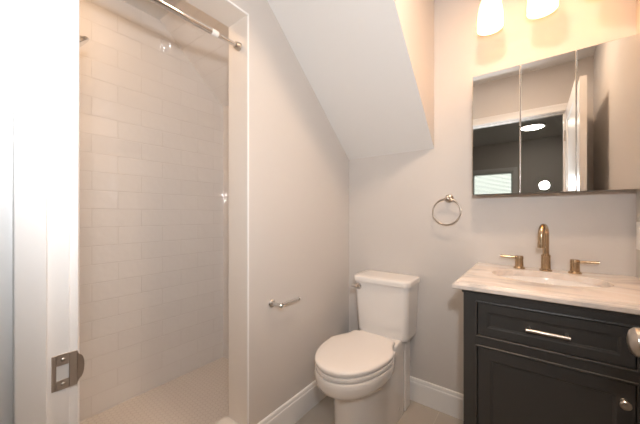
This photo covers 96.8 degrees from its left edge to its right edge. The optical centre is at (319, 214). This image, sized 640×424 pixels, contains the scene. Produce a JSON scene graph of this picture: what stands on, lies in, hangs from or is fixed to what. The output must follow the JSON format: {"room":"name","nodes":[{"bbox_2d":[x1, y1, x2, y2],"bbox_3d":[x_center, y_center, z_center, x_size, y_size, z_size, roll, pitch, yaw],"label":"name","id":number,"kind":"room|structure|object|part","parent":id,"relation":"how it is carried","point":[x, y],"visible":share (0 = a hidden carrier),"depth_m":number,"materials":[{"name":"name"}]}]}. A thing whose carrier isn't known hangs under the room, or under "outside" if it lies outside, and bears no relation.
{"room":"bathroom","nodes":[
{"label":"bathroom","id":0,"kind":"room"},
{"bbox_2d":[80,0,222,421],"bbox_3d":[-1.249,-0.095,1.672,0.050,2.490,1.520,0,0,37],"label":"wall","id":1,"kind":"structure","parent":0,"point":[151,127],"depth_m":1.79,"materials":[{"name":"white tile"}]},
{"bbox_2d":[122,0,181,19],"bbox_3d":[-1.070,-1.310,1.236,0.762,0.040,1.040,0,0,37],"label":"ceiling","id":2,"kind":"structure","parent":0,"point":[149,7],"depth_m":1.76,"materials":[{"name":"white paint"}]},
{"bbox_2d":[160,0,228,106],"bbox_3d":[-0.612,-1.094,1.842,0.762,0.472,0.480,0,0,37],"label":"ceiling","id":3,"kind":"structure","parent":0,"point":[208,54],"depth_m":1.90,"materials":[{"name":"white paint"}]},
{"bbox_2d":[223,105,228,358],"bbox_3d":[-0.472,-0.070,2.068,0.812,2.440,0.050,0,0,37],"label":"wall","id":4,"kind":"structure","parent":0,"point":[226,108],"depth_m":2.24,"materials":[{"name":"white tile"}]},
{"bbox_2d":[80,357,463,423],"bbox_3d":[-0.105,1.165,1.136,2.422,0.070,2.045,0,0,37],"label":"floor","id":5,"kind":"structure","parent":0,"point":[200,395],"depth_m":1.68,"materials":[{"name":"tile"}]},
{"bbox_2d":[216,416,238,423],"bbox_3d":[-0.606,1.077,1.097,0.170,0.145,0.699,0,0,37],"label":"curb","id":6,"kind":"object","parent":5,"relation":"on","point":[227,420],"visible":1,"depth_m":1.38,"materials":[{"name":"beige tile"}]},
{"bbox_2d":[314,270,419,423],"bbox_3d":[0.252,0.760,1.553,0.372,0.780,0.732,0,0,37],"label":"toilet","id":7,"kind":"object","parent":5,"relation":"on","point":[366,371],"visible":1,"depth_m":1.52,"materials":[{"name":"white ceramic"}]},
{"bbox_3d":[0.168,0.727,1.445,0.366,0.022,0.453,0,0,37],"label":"seat","id":8,"kind":"part","parent":7,"relation":"part of","materials":[{"name":"white plastic"}]},
{"bbox_3d":[0.170,0.699,1.448,0.368,0.030,0.464,0,0,37],"label":"seat lid","id":9,"kind":"part","parent":7,"relation":"part of","materials":[{"name":"white plastic"}]},
{"bbox_3d":[0.407,0.566,1.752,0.344,0.321,0.214,0,0,37],"label":"tank","id":10,"kind":"part","parent":7,"relation":"part of","materials":[{"name":"white ceramic"}]},
{"bbox_3d":[0.405,0.389,1.748,0.364,0.037,0.237,0,0,37],"label":"tank lid","id":11,"kind":"part","parent":7,"relation":"part of","materials":[{"name":"white ceramic"}]},
{"bbox_2d":[462,290,639,423],"bbox_3d":[0.919,0.719,1.157,0.526,0.862,0.571,0,0,37],"label":"vanity cabinet","id":12,"kind":"object","parent":5,"relation":"on","point":[527,361],"visible":0.92,"depth_m":0.96,"materials":[{"name":"black wood"}]},
{"bbox_2d":[452,262,639,314],"bbox_3d":[0.925,0.274,1.156,0.597,0.027,0.567,0,0,37],"label":"countertop","id":13,"kind":"structure","parent":12,"relation":"on","point":[616,293],"depth_m":1.03,"materials":[{"name":"stone"}]},
{"bbox_2d":[500,224,599,274],"bbox_3d":[1.032,0.150,1.296,0.360,0.221,0.124,0,0,37],"label":"faucet","id":14,"kind":"object","parent":13,"relation":"on","point":[543,231],"visible":1,"depth_m":1.31,"materials":[{"name":"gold metal"}]},
{"bbox_3d":[0.941,0.206,1.409,0.079,0.016,0.013,0,0,35],"label":"lever","id":15,"kind":"part","parent":14,"relation":"part of","materials":[{"name":"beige metal"}]},
{"bbox_3d":[0.973,0.229,1.387,0.048,0.063,0.048,0,0,37],"label":"handle","id":16,"kind":"part","parent":14,"relation":"part of","materials":[{"name":"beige metal"}]},
{"bbox_3d":[1.028,0.150,1.298,0.049,0.221,0.125,0,0,43],"label":"spout","id":17,"kind":"part","parent":14,"relation":"part of","materials":[{"name":"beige metal"}]},
{"bbox_3d":[1.135,0.229,1.264,0.048,0.063,0.048,0,0,37],"label":"handle","id":18,"kind":"part","parent":14,"relation":"part of","materials":[{"name":"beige metal"}]},
{"bbox_3d":[1.165,0.206,1.240,0.079,0.016,0.013,0,0,39],"label":"lever","id":19,"kind":"part","parent":14,"relation":"part of","materials":[{"name":"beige metal"}]},
{"bbox_2d":[502,276,599,286],"bbox_3d":[0.946,0.361,1.184,0.417,0.147,0.300,0,0,37],"label":"sink","id":20,"kind":"object","parent":13,"relation":"in","point":[523,278],"visible":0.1,"depth_m":1.28,"materials":[{"name":"white ceramic"}]},
{"bbox_3d":[0.757,0.393,0.946,0.116,0.011,0.038,0,0,37],"label":"drawer pull","id":21,"kind":"part","parent":12,"relation":"part of","materials":[{"name":"silver metal"}]},
{"bbox_3d":[0.769,0.393,0.963,0.409,0.119,0.018,0,0,37],"label":"drawer","id":22,"kind":"part","parent":12,"relation":"part of","materials":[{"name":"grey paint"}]},
{"bbox_3d":[0.769,0.762,0.963,0.409,0.524,0.018,0,0,37],"label":"door","id":23,"kind":"part","parent":12,"relation":"part of","materials":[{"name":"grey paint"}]},
{"bbox_3d":[0.898,0.557,0.836,0.027,0.027,0.030,0,0,37],"label":"door knob","id":24,"kind":"part","parent":12,"relation":"part of","materials":[{"name":"silver metal"}]},
{"bbox_2d":[230,0,348,423],"bbox_3d":[-0.346,-0.070,1.440,0.146,2.440,1.651,0,0,37],"label":"wall","id":25,"kind":"structure","parent":0,"point":[299,166],"depth_m":1.54,"materials":[{"name":"grey paint"}]},
{"bbox_2d":[150,0,241,50],"bbox_3d":[-0.597,-0.807,1.088,0.039,0.039,0.694,0,0,37],"label":"shower rod","id":26,"kind":"object","parent":25,"relation":"attached to","point":[236,45],"visible":1,"depth_m":1.18,"materials":[{"name":"silver metal"}]},
{"bbox_2d":[185,0,248,423],"bbox_3d":[-0.607,0.032,1.099,0.143,1.947,0.701,0,0,37],"label":"trim","id":27,"kind":"structure","parent":25,"relation":"attached to","point":[222,11],"depth_m":1.37,"materials":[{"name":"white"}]},
{"bbox_2d":[269,297,300,307],"bbox_3d":[-0.178,0.450,1.477,0.077,0.043,0.168,0,0,37],"label":"toilet paper holder","id":28,"kind":"object","parent":25,"relation":"attached to","point":[272,303],"visible":1,"depth_m":1.43,"materials":[{"name":"silver metal"}]},
{"bbox_3d":[-0.216,0.450,1.427,0.077,0.043,0.043,0,0,37],"label":"post","id":29,"kind":"part","parent":28,"relation":"part of","materials":[{"name":"silver metal"}]},
{"bbox_3d":[-0.150,0.447,1.474,0.018,0.018,0.139,0,0,37],"label":"arm","id":30,"kind":"part","parent":28,"relation":"part of","materials":[{"name":"silver metal"}]},
{"bbox_2d":[257,380,326,423],"bbox_3d":[-0.057,1.080,1.689,0.016,0.140,0.905,0,0,37],"label":"baseboard","id":31,"kind":"structure","parent":25,"relation":"attached to","point":[295,408],"depth_m":1.58,"materials":[{"name":"white paint"}]},
{"bbox_2d":[267,0,433,159],"bbox_3d":[0.134,-0.844,1.464,0.592,0.892,1.032,0,0,37],"label":"ceiling","id":32,"kind":"structure","parent":0,"point":[353,55],"depth_m":1.52,"materials":[{"name":"white paint"}]},
{"bbox_2d":[394,0,433,145],"bbox_3d":[0.363,-0.845,1.292,0.021,0.890,1.030,0,0,37],"label":"wall","id":33,"kind":"structure","parent":0,"point":[416,17],"depth_m":1.52,"materials":[{"name":"grey paint"}]},
{"bbox_2d":[349,0,635,393],"bbox_3d":[0.785,-0.070,1.682,1.660,2.440,0.100,0,0,37],"label":"wall","id":34,"kind":"structure","parent":0,"point":[393,228],"depth_m":1.61,"materials":[{"name":"grey paint"}]},
{"bbox_2d":[410,376,463,420],"bbox_3d":[0.553,1.080,1.785,0.872,0.140,0.016,0,0,37],"label":"baseboard","id":35,"kind":"structure","parent":34,"relation":"attached to","point":[444,400],"depth_m":1.67,"materials":[{"name":"white paint"}]},
{"bbox_2d":[432,194,461,224],"bbox_3d":[0.729,-0.030,1.627,0.156,0.178,0.054,0,0,37],"label":"towel ring","id":36,"kind":"object","parent":34,"relation":"attached to","point":[448,198],"visible":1,"depth_m":1.62,"materials":[{"name":"silver metal"}]},
{"bbox_3d":[0.732,-0.095,1.625,0.048,0.048,0.054,0,0,37],"label":"post","id":37,"kind":"part","parent":36,"relation":"part of","materials":[{"name":"silver metal"}]},
{"bbox_2d":[477,0,558,35],"bbox_3d":[1.029,-1.089,1.310,0.540,0.333,0.197,0,0,37],"label":"vanity light","id":38,"kind":"object","parent":34,"relation":"attached to","point":[490,18],"visible":1,"depth_m":1.35,"materials":[{"name":"frosted white glass"},{"name":"metal"}]},
{"bbox_3d":[0.840,-1.004,1.402,0.116,0.165,0.116,0,0,37],"label":"lamp shade","id":39,"kind":"part","parent":38,"relation":"part of","materials":[{"name":"white glass"}]},
{"bbox_3d":[1.002,-1.004,1.280,0.116,0.165,0.116,0,0,37],"label":"lamp shade","id":40,"kind":"part","parent":38,"relation":"part of","materials":[{"name":"white glass"}]},
{"bbox_2d":[473,33,639,195],"bbox_3d":[1.061,-0.407,1.333,0.596,0.609,0.121,0,0,37],"label":"medicine cabinet","id":41,"kind":"object","parent":34,"relation":"attached to","point":[568,122],"visible":1,"depth_m":1.26,"materials":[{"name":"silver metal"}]},
{"bbox_3d":[0.869,-0.407,1.409,0.200,0.609,0.005,0,0,37],"label":"mirror door","id":42,"kind":"part","parent":41,"relation":"part of","materials":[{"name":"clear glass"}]},
{"bbox_3d":[1.029,-0.407,1.288,0.194,0.609,0.005,0,0,37],"label":"mirror door","id":43,"kind":"part","parent":41,"relation":"part of","materials":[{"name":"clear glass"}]},
{"bbox_3d":[1.186,-0.407,1.168,0.195,0.609,0.005,0,0,38],"label":"mirror door","id":44,"kind":"part","parent":41,"relation":"part of","materials":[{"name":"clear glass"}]},
{"bbox_2d":[626,327,639,356],"bbox_3d":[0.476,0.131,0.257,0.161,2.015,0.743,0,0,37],"label":"door knob","id":45,"kind":"object","parent":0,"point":[633,335],"depth_m":0.54,"materials":[{"name":"silver metal"}]},
{"bbox_2d":[636,0,639,278],"bbox_3d":[0.879,-0.070,0.513,0.100,2.440,1.651,0,0,37],"label":"wall","id":46,"kind":"structure","parent":0,"point":[637,1],"depth_m":1.17,"materials":[{"name":"grey paint"}]},
{"bbox_2d":[636,222,639,249],"bbox_3d":[1.295,0.085,1.152,0.007,0.114,0.070,0,0,37],"label":"outlet","id":47,"kind":"object","parent":46,"relation":"attached to","point":[637,223],"visible":1,"depth_m":1.15,"materials":[{"name":"white plastic"}]},
{"bbox_3d":[-0.202,-0.070,0.230,4.000,2.440,0.104,0,0,37],"label":"wall","id":48,"kind":"structure","parent":0,"visible":0},
{"bbox_2d":[0,0,84,423],"bbox_3d":[-0.088,0.102,0.152,0.869,2.097,0.116,0,0,37],"label":"door frame","id":49,"kind":"structure","parent":48,"relation":"attached to","point":[38,368],"depth_m":0.37,"materials":[{"name":"white paint"}]},
{"bbox_3d":[-0.360,0.220,0.401,0.002,0.049,0.028,0,0,37],"label":"strike plate","id":50,"kind":"part","parent":49,"relation":"part of","materials":[{"name":"silver metal"}]},
{"bbox_3d":[-1.419,-0.070,0.816,0.812,2.440,0.050,0,0,37],"label":"shower","id":51,"kind":"object","parent":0,"visible":0},
{"bbox_2d":[80,36,88,46],"bbox_3d":[-1.184,-0.797,1.021,0.100,0.206,0.560,0,0,37],"label":"shower fixture","id":52,"kind":"object","parent":51,"relation":"attached to","point":[83,39],"visible":0.14,"depth_m":1.21,"materials":[{"name":"silver metal"}]}
]}

